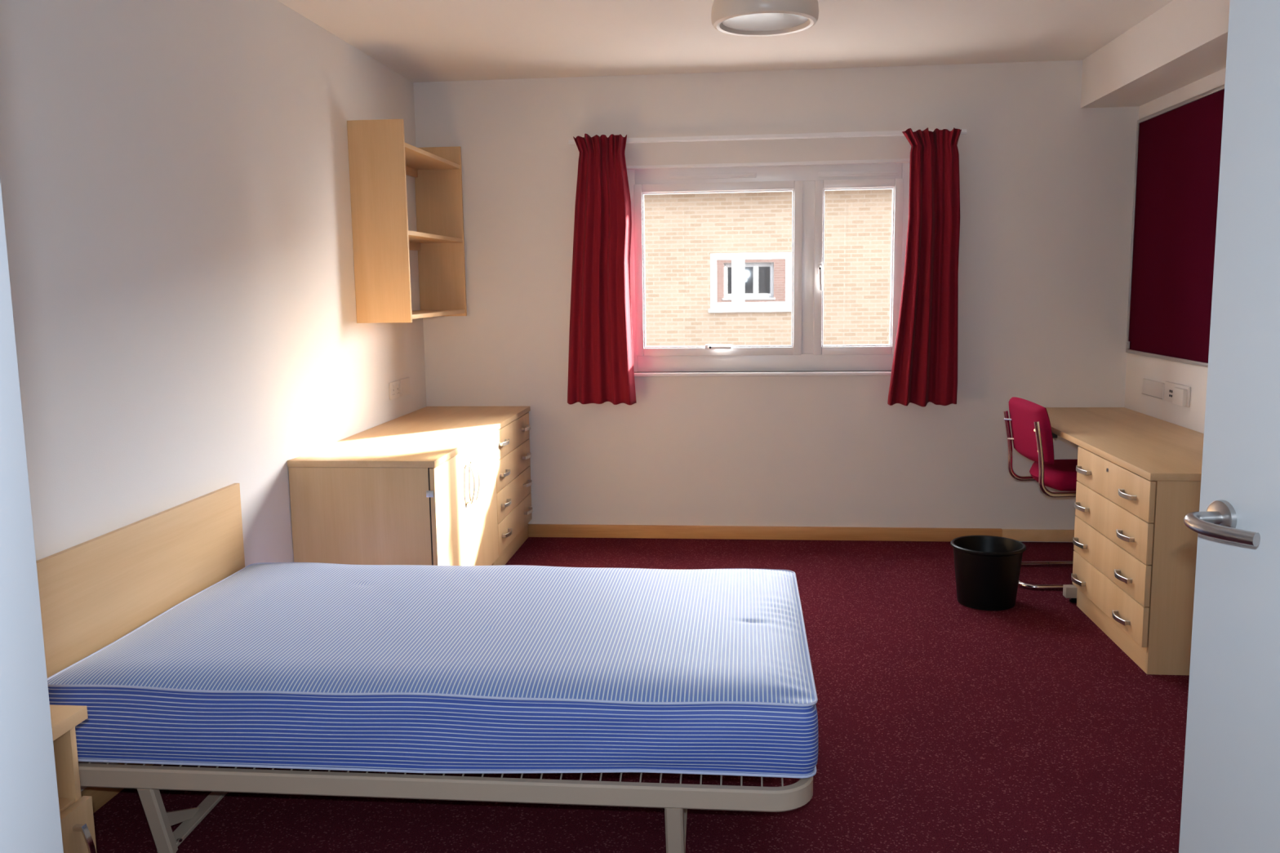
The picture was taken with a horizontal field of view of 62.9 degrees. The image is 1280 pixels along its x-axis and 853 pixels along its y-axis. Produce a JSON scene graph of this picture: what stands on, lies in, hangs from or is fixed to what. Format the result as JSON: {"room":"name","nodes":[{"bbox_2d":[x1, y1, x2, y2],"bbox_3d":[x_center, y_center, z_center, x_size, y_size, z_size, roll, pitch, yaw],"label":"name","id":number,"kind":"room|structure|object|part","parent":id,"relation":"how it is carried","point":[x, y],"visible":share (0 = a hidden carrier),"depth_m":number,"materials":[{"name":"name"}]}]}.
{"room":"dormitory bedroom","nodes":[
{"label":"dormitory bedroom","id":0,"kind":"room"},
{"bbox_2d":[0,0,426,791],"bbox_3d":[-1.491,-0.305,3.550,0.120,2.498,5.186,0,8,6],"label":"wall","id":1,"kind":"structure","parent":0,"point":[175,174],"depth_m":3.33,"materials":[{"name":"white paint"}]},
{"bbox_2d":[80,763,153,813],"bbox_3d":[-1.512,1.041,2.654,0.018,0.073,3.050,0,8,6],"label":"baseboard","id":2,"kind":"structure","parent":1,"relation":"attached to","point":[100,796],"depth_m":2.87,"materials":[{"name":"brown wood"}]},
{"bbox_2d":[388,380,400,399],"bbox_3d":[-1.245,-0.186,5.322,0.014,0.086,0.147,0,8,6],"label":"wall socket","id":3,"kind":"object","parent":1,"relation":"attached to","point":[394,387],"visible":1,"depth_m":5.31,"materials":[{"name":"white plastic"}]},
{"bbox_2d":[399,377,410,396],"bbox_3d":[-1.231,-0.208,5.481,0.010,0.086,0.147,0,8,6],"label":"wall socket","id":4,"kind":"object","parent":1,"relation":"attached to","point":[405,389],"visible":1,"depth_m":5.47,"materials":[{"name":"white plastic"}]},
{"bbox_2d":[346,119,466,323],"bbox_3d":[-1.133,-0.990,5.220,0.257,0.905,0.975,0,8,6],"label":"wall shelf","id":5,"kind":"object","parent":1,"relation":"attached to","point":[380,159],"visible":1,"depth_m":4.78,"materials":[{"name":"brown wood"}]},
{"bbox_3d":[-1.180,-0.925,4.748,0.257,0.905,0.018,0,8,6],"label":"panel","id":6,"kind":"part","parent":5,"relation":"part of","materials":[{"name":"brown wood"}]},
{"bbox_3d":[-1.085,-1.055,5.691,0.257,0.905,0.018,0,8,6],"label":"panel","id":7,"kind":"part","parent":5,"relation":"part of","materials":[{"name":"brown wood"}]},
{"bbox_2d":[93,537,1189,852],"bbox_3d":[0.232,1.131,2.316,5.200,0.060,7.106,0,8,6],"label":"floor","id":8,"kind":"structure","parent":0,"point":[945,725],"depth_m":3.10,"materials":[{"name":"red carpet"}]},
{"bbox_2d":[49,704,96,852],"bbox_3d":[-1.381,0.895,2.134,0.378,0.500,0.452,0,8,6],"label":"nightstand","id":9,"kind":"object","parent":8,"relation":"on","point":[76,811],"visible":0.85,"depth_m":2.28,"materials":[{"name":"brown wood"}]},
{"bbox_3d":[-1.240,0.971,2.133,0.020,0.255,0.404,0,8,6],"label":"door","id":10,"kind":"part","parent":9,"relation":"part of","materials":[{"name":"brown wood"}]},
{"bbox_3d":[-1.198,0.933,2.262,0.039,0.152,0.016,0,8,6],"label":"handle","id":11,"kind":"part","parent":9,"relation":"part of","materials":[{"name":"silver metal"}]},
{"bbox_2d":[288,432,498,565],"bbox_3d":[-1.011,0.447,4.589,0.620,0.715,1.002,0,8,6],"label":"base cabinet","id":12,"kind":"object","parent":8,"relation":"on","point":[446,513],"visible":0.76,"depth_m":4.09,"materials":[{"name":"brown wood"}]},
{"bbox_2d":[287,406,530,467],"bbox_3d":[-0.992,0.023,4.947,0.589,0.026,1.818,0,8,6],"label":"countertop","id":13,"kind":"structure","parent":12,"relation":"on","point":[427,437],"depth_m":4.60,"materials":[{"name":"brown wood"}]},
{"bbox_3d":[-0.773,0.432,4.314,0.019,0.612,0.494,0,8,6],"label":"door","id":14,"kind":"part","parent":12,"relation":"part of","materials":[{"name":"brown wood"}]},
{"bbox_3d":[-0.727,0.246,4.495,0.036,0.176,0.013,0,8,6],"label":"handle","id":15,"kind":"part","parent":12,"relation":"part of","materials":[{"name":"silver metal"}]},
{"bbox_3d":[-0.719,0.235,4.574,0.036,0.176,0.013,0,8,6],"label":"handle","id":16,"kind":"part","parent":12,"relation":"part of","materials":[{"name":"silver metal"}]},
{"bbox_3d":[-0.724,0.365,4.804,0.019,0.612,0.494,0,8,6],"label":"door","id":17,"kind":"part","parent":12,"relation":"part of","materials":[{"name":"brown wood"}]},
{"bbox_2d":[35,483,813,852],"bbox_3d":[-0.510,0.641,3.018,1.937,0.743,1.205,0,8,6],"label":"frame","id":18,"kind":"object","parent":8,"relation":"on","point":[94,593],"visible":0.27,"depth_m":2.63,"materials":[{"name":"beige wood"}]},
{"bbox_3d":[-1.449,0.536,3.080,0.018,0.527,1.170,0,8,6],"label":"headboard","id":19,"kind":"part","parent":18,"relation":"part of","materials":[{"name":"brown wood"}]},
{"bbox_2d":[47,562,817,778],"bbox_3d":[-0.480,0.635,3.031,1.909,0.214,1.172,0,8,6],"label":"mattress","id":20,"kind":"object","parent":18,"relation":"on","point":[403,668],"visible":0.98,"depth_m":2.55,"materials":[{"name":"blue fabric"}]},
{"bbox_3d":[-0.494,0.776,3.049,1.912,0.052,1.178,0,8,6],"label":"rail","id":21,"kind":"part","parent":18,"relation":"part of","materials":[{"name":"beige metal"}]},
{"bbox_2d":[493,412,533,565],"bbox_3d":[-0.924,0.324,5.478,0.616,0.715,0.798,0,8,6],"label":"dresser","id":22,"kind":"object","parent":8,"relation":"on","point":[513,454],"visible":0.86,"depth_m":5.42,"materials":[{"name":"brown wood"}]},
{"bbox_3d":[-0.663,0.078,5.159,0.032,0.017,0.136,0,8,6],"label":"handle","id":23,"kind":"part","parent":22,"relation":"part of","materials":[{"name":"silver metal"}]},
{"bbox_3d":[-0.661,0.230,5.179,0.032,0.017,0.136,0,8,6],"label":"handle","id":24,"kind":"part","parent":22,"relation":"part of","materials":[{"name":"silver metal"}]},
{"bbox_3d":[-0.659,0.380,5.200,0.032,0.017,0.136,0,8,6],"label":"handle","id":25,"kind":"part","parent":22,"relation":"part of","materials":[{"name":"silver metal"}]},
{"bbox_3d":[-0.657,0.531,5.220,0.032,0.017,0.136,0,8,6],"label":"handle","id":26,"kind":"part","parent":22,"relation":"part of","materials":[{"name":"silver metal"}]},
{"bbox_3d":[-0.663,0.046,5.414,0.019,0.144,0.796,0,8,6],"label":"drawer","id":27,"kind":"part","parent":22,"relation":"part of","materials":[{"name":"brown wood"}]},
{"bbox_3d":[-0.661,0.195,5.434,0.019,0.148,0.796,0,8,6],"label":"drawer","id":28,"kind":"part","parent":22,"relation":"part of","materials":[{"name":"brown wood"}]},
{"bbox_3d":[-0.659,0.346,5.455,0.019,0.148,0.796,0,8,6],"label":"drawer","id":29,"kind":"part","parent":22,"relation":"part of","materials":[{"name":"brown wood"}]},
{"bbox_3d":[-0.657,0.498,5.475,0.019,0.151,0.796,0,8,6],"label":"drawer","id":30,"kind":"part","parent":22,"relation":"part of","materials":[{"name":"brown wood"}]},
{"bbox_3d":[-0.612,0.008,5.667,0.032,0.017,0.136,0,8,6],"label":"handle","id":31,"kind":"part","parent":22,"relation":"part of","materials":[{"name":"silver metal"}]},
{"bbox_3d":[-0.610,0.160,5.688,0.032,0.017,0.136,0,8,6],"label":"handle","id":32,"kind":"part","parent":22,"relation":"part of","materials":[{"name":"silver metal"}]},
{"bbox_3d":[-0.608,0.310,5.708,0.032,0.017,0.136,0,8,6],"label":"handle","id":33,"kind":"part","parent":22,"relation":"part of","materials":[{"name":"silver metal"}]},
{"bbox_3d":[-0.606,0.461,5.729,0.032,0.017,0.136,0,8,6],"label":"handle","id":34,"kind":"part","parent":22,"relation":"part of","materials":[{"name":"silver metal"}]},
{"bbox_2d":[950,535,1026,610],"bbox_3d":[1.516,0.641,4.572,0.312,0.266,0.312,0,8,6],"label":"waste bin","id":35,"kind":"object","parent":8,"relation":"on","point":[988,567],"visible":1,"depth_m":4.47,"materials":[{"name":"black plastic"}]},
{"bbox_2d":[1003,396,1077,590],"bbox_3d":[2.030,0.292,4.910,0.617,0.852,0.476,0,8,6],"label":"desk chair","id":36,"kind":"object","parent":8,"relation":"on","point":[1032,437],"visible":0.61,"depth_m":4.79,"materials":[{"name":"red fabric"}]},
{"bbox_3d":[1.815,0.013,4.896,0.098,0.288,0.470,-1,8,0],"label":"backrest","id":37,"kind":"part","parent":36,"relation":"part of","materials":[{"name":"fabric"}]},
{"bbox_3d":[2.053,0.226,4.899,0.421,0.092,0.440,0,8,6],"label":"seat","id":38,"kind":"part","parent":36,"relation":"part of","materials":[{"name":"fabric"}]},
{"bbox_2d":[1045,407,1204,603],"bbox_3d":[2.159,0.393,4.616,0.588,0.730,1.946,0,8,6],"label":"desk","id":39,"kind":"object","parent":8,"relation":"on","point":[1152,448],"visible":0.42,"depth_m":4.43,"materials":[{"name":"brown wood"}]},
{"bbox_2d":[1071,446,1200,675],"bbox_3d":[2.092,0.483,4.061,0.606,0.703,0.806,0,8,6],"label":"pedestal","id":40,"kind":"object","parent":8,"relation":"on","point":[1135,554],"visible":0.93,"depth_m":3.77,"materials":[{"name":"brown wood"}]},
{"bbox_3d":[1.838,0.645,4.403,0.032,0.017,0.136,0,8,6],"label":"handle","id":41,"kind":"part","parent":40,"relation":"part of","materials":[{"name":"silver metal"}]},
{"bbox_3d":[1.836,0.487,4.382,0.032,0.017,0.136,0,8,6],"label":"handle","id":42,"kind":"part","parent":40,"relation":"part of","materials":[{"name":"silver metal"}]},
{"bbox_3d":[1.833,0.335,4.361,0.032,0.017,0.136,0,8,6],"label":"handle","id":43,"kind":"part","parent":40,"relation":"part of","materials":[{"name":"silver metal"}]},
{"bbox_3d":[1.831,0.181,4.340,0.032,0.017,0.136,0,8,6],"label":"handle","id":44,"kind":"part","parent":40,"relation":"part of","materials":[{"name":"silver metal"}]},
{"bbox_3d":[1.834,0.660,4.111,0.019,0.145,0.804,0,8,6],"label":"drawer","id":45,"kind":"part","parent":40,"relation":"part of","materials":[{"name":"brown wood"}]},
{"bbox_3d":[1.832,0.510,4.091,0.019,0.149,0.804,0,8,6],"label":"drawer","id":46,"kind":"part","parent":40,"relation":"part of","materials":[{"name":"brown wood"}]},
{"bbox_3d":[1.830,0.360,4.070,0.019,0.147,0.804,0,8,6],"label":"drawer","id":47,"kind":"part","parent":40,"relation":"part of","materials":[{"name":"brown wood"}]},
{"bbox_3d":[1.828,0.211,4.050,0.019,0.146,0.804,0,8,6],"label":"drawer","id":48,"kind":"part","parent":40,"relation":"part of","materials":[{"name":"brown wood"}]},
{"bbox_3d":[1.788,0.714,3.905,0.032,0.017,0.136,0,8,6],"label":"handle","id":49,"kind":"part","parent":40,"relation":"part of","materials":[{"name":"silver metal"}]},
{"bbox_3d":[1.786,0.556,3.884,0.032,0.017,0.136,0,8,6],"label":"handle","id":50,"kind":"part","parent":40,"relation":"part of","materials":[{"name":"silver metal"}]},
{"bbox_3d":[1.784,0.403,3.863,0.032,0.017,0.136,0,8,6],"label":"handle","id":51,"kind":"part","parent":40,"relation":"part of","materials":[{"name":"silver metal"}]},
{"bbox_3d":[1.782,0.250,3.842,0.032,0.017,0.136,0,8,6],"label":"handle","id":52,"kind":"part","parent":40,"relation":"part of","materials":[{"name":"silver metal"}]},
{"bbox_2d":[1178,0,1279,852],"bbox_3d":[0.990,0.205,1.235,0.210,2.030,0.800,-3,8,-18],"label":"door","id":53,"kind":"structure","parent":8,"relation":"on","point":[1231,791],"depth_m":1.51,"materials":[{"name":"grey paint"}]},
{"bbox_3d":[0.828,0.144,1.494,0.071,0.021,0.150,0,8,6],"label":"handle lever","id":54,"kind":"part","parent":53,"relation":"part of","materials":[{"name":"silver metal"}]},
{"bbox_2d":[277,0,1173,82],"bbox_3d":[0.198,-1.414,1.970,5.200,0.080,7.106,0,8,6],"label":"ceiling","id":55,"kind":"structure","parent":0,"point":[421,41],"depth_m":4.64,"materials":[{"name":"white paint"}]},
{"bbox_2d":[711,0,818,36],"bbox_3d":[0.480,-1.601,4.022,0.412,0.111,0.412,0,8,6],"label":"ceiling light","id":56,"kind":"object","parent":55,"relation":"attached to","point":[749,18],"visible":1,"depth_m":3.94,"materials":[{"name":"beige plastic"}]},
{"bbox_2d":[721,13,808,31],"bbox_3d":[0.480,-1.560,4.028,0.332,0.021,0.332,0,8,6],"label":"diffuser","id":57,"kind":"object","parent":56,"relation":"attached to","point":[730,21],"depth_m":4.01,"materials":[{"name":"grey plastic"}]},
{"bbox_2d":[413,59,1139,542],"bbox_3d":[0.676,-0.628,5.705,3.761,2.498,0.180,0,8,6],"label":"wall","id":58,"kind":"structure","parent":0,"point":[1046,180],"depth_m":5.61,"materials":[{"name":"white paint"}]},
{"bbox_2d":[568,128,967,144],"bbox_3d":[0.646,-1.509,5.460,2.055,0.025,0.070,0,8,6],"label":"track","id":59,"kind":"object","parent":58,"relation":"attached to","point":[882,133],"visible":0.8,"depth_m":5.43,"materials":[{"name":"white plastic"}]},
{"bbox_2d":[567,133,636,404],"bbox_3d":[-0.219,-0.824,5.562,0.379,1.424,0.067,0,8,6],"label":"curtain","id":60,"kind":"object","parent":59,"relation":"hanging from","point":[601,371],"visible":1,"depth_m":5.57,"materials":[{"name":"red fabric"}]},
{"bbox_2d":[887,127,961,406],"bbox_3d":[1.472,-0.810,5.394,0.355,1.419,0.077,0,8,6],"label":"curtain","id":61,"kind":"object","parent":59,"relation":"hanging from","point":[924,370],"visible":1,"depth_m":5.39,"materials":[{"name":"red fabric"}]},
{"bbox_2d":[626,158,910,377],"bbox_3d":[0.693,-0.840,5.744,1.640,1.157,0.362,0,8,6],"label":"window","id":62,"kind":"structure","parent":58,"relation":"in","point":[808,181],"depth_m":5.61,"materials":[{"name":"white plastic"}]},
{"bbox_2d":[666,172,756,179],"bbox_3d":[0.382,-1.337,5.581,0.475,0.026,0.020,0,8,6],"label":"vent","id":63,"kind":"object","parent":62,"relation":"attached to","point":[670,175],"depth_m":5.58,"materials":[{"name":"white plastic"}]},
{"bbox_3d":[0.422,-0.848,5.673,0.900,0.924,0.064,0,8,6],"label":"sash","id":64,"kind":"part","parent":62,"relation":"part of","materials":[{"name":"white plastic"}]},
{"bbox_3d":[0.424,-0.430,5.676,0.146,0.024,0.042,0,8,9],"label":"sash handle","id":65,"kind":"part","parent":62,"relation":"part of","materials":[{"name":"white plastic"}]},
{"bbox_3d":[0.685,-0.286,5.674,1.600,0.022,0.072,0,8,6],"label":"sill","id":66,"kind":"part","parent":62,"relation":"part of","materials":[{"name":"white plastic"}]},
{"bbox_3d":[0.672,-1.387,5.536,1.548,0.016,0.058,0,8,6],"label":"reveal trim","id":67,"kind":"part","parent":62,"relation":"part of","materials":[{"name":"white plastic"}]},
{"bbox_3d":[0.959,-0.798,5.570,0.024,0.146,0.046,0,8,6],"label":"sash handle","id":68,"kind":"part","parent":62,"relation":"part of","materials":[{"name":"white plastic"}]},
{"bbox_3d":[1.162,-0.848,5.598,0.460,0.924,0.064,0,8,6],"label":"sash","id":69,"kind":"part","parent":62,"relation":"part of","materials":[{"name":"white plastic"}]},
{"bbox_2d":[817,169,899,177],"bbox_3d":[1.151,-1.331,5.505,0.420,0.026,0.020,0,8,6],"label":"vent","id":70,"kind":"object","parent":62,"relation":"attached to","point":[821,173],"depth_m":5.50,"materials":[{"name":"white plastic"}]},
{"bbox_2d":[528,524,1074,542],"bbox_3d":[0.940,0.587,5.742,3.243,0.073,0.024,0,8,6],"label":"baseboard","id":71,"kind":"structure","parent":58,"relation":"attached to","point":[573,531],"depth_m":5.75,"materials":[{"name":"brown wood"}]},
{"bbox_2d":[1124,67,1226,433],"bbox_3d":[2.371,-0.304,3.162,0.120,2.498,5.186,0,8,6],"label":"wall","id":72,"kind":"structure","parent":0,"point":[1139,367],"depth_m":4.89,"materials":[{"name":"white paint"}]},
{"bbox_2d":[1142,378,1164,399],"bbox_3d":[2.497,-0.183,5.082,0.011,0.081,0.274,0,8,6],"label":"wall socket","id":73,"kind":"object","parent":72,"relation":"attached to","point":[1150,388],"visible":1,"depth_m":5.07,"materials":[{"name":"white plastic"}]},
{"bbox_2d":[1080,0,1230,107],"bbox_3d":[2.139,-1.405,2.882,0.286,0.236,4.886,0,8,6],"label":"ceiling beam","id":74,"kind":"structure","parent":72,"relation":"attached to","point":[1184,42],"depth_m":4.41,"materials":[{"name":"white paint"}]},
{"bbox_2d":[1125,84,1224,367],"bbox_3d":[2.439,-0.855,4.560,0.023,1.170,1.605,0,8,6],"label":"notice board","id":75,"kind":"object","parent":72,"relation":"attached to","point":[1178,147],"visible":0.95,"depth_m":4.82,"materials":[{"name":"red fabric"}]},
{"bbox_2d":[1164,381,1191,407],"bbox_3d":[2.457,-0.147,4.760,0.027,0.095,0.290,0,8,6],"label":"wall socket","id":76,"kind":"object","parent":72,"relation":"attached to","point":[1175,393],"visible":1,"depth_m":4.75,"materials":[{"name":"white plastic"}]},
{"bbox_3d":[0.074,0.057,0.741,5.200,2.498,0.140,0,8,6],"label":"wall","id":77,"kind":"structure","parent":0,"visible":0},
{"bbox_2d":[0,179,63,852],"bbox_3d":[0.275,0.225,0.739,1.641,2.160,0.150,0,8,6],"label":"trim","id":78,"kind":"structure","parent":77,"relation":"attached to","point":[30,817],"depth_m":0.85,"materials":[{"name":"grey paint"}]},
{"label":"outside","id":79,"kind":"structure","parent":0,"visible":0},
{"bbox_3d":[4.567,0.865,25.470,64.000,0.100,39.114,0,8,6],"label":"ground","id":80,"kind":"structure","parent":79,"visible":0},
{"bbox_2d":[644,189,892,346],"bbox_3d":[3.228,-2.447,22.133,30.600,7.400,6.660,0,8,6],"label":"neighbouring building","id":81,"kind":"structure","parent":80,"relation":"on","point":[718,265],"depth_m":19.17,"materials":[{"name":"brick"}]},
{"bbox_3d":[2.044,-2.684,19.262,1.291,0.815,0.010,0,8,6],"label":"pane","id":82,"kind":"part","parent":81,"relation":"part of","materials":[{"name":"clear glass"}]}
]}

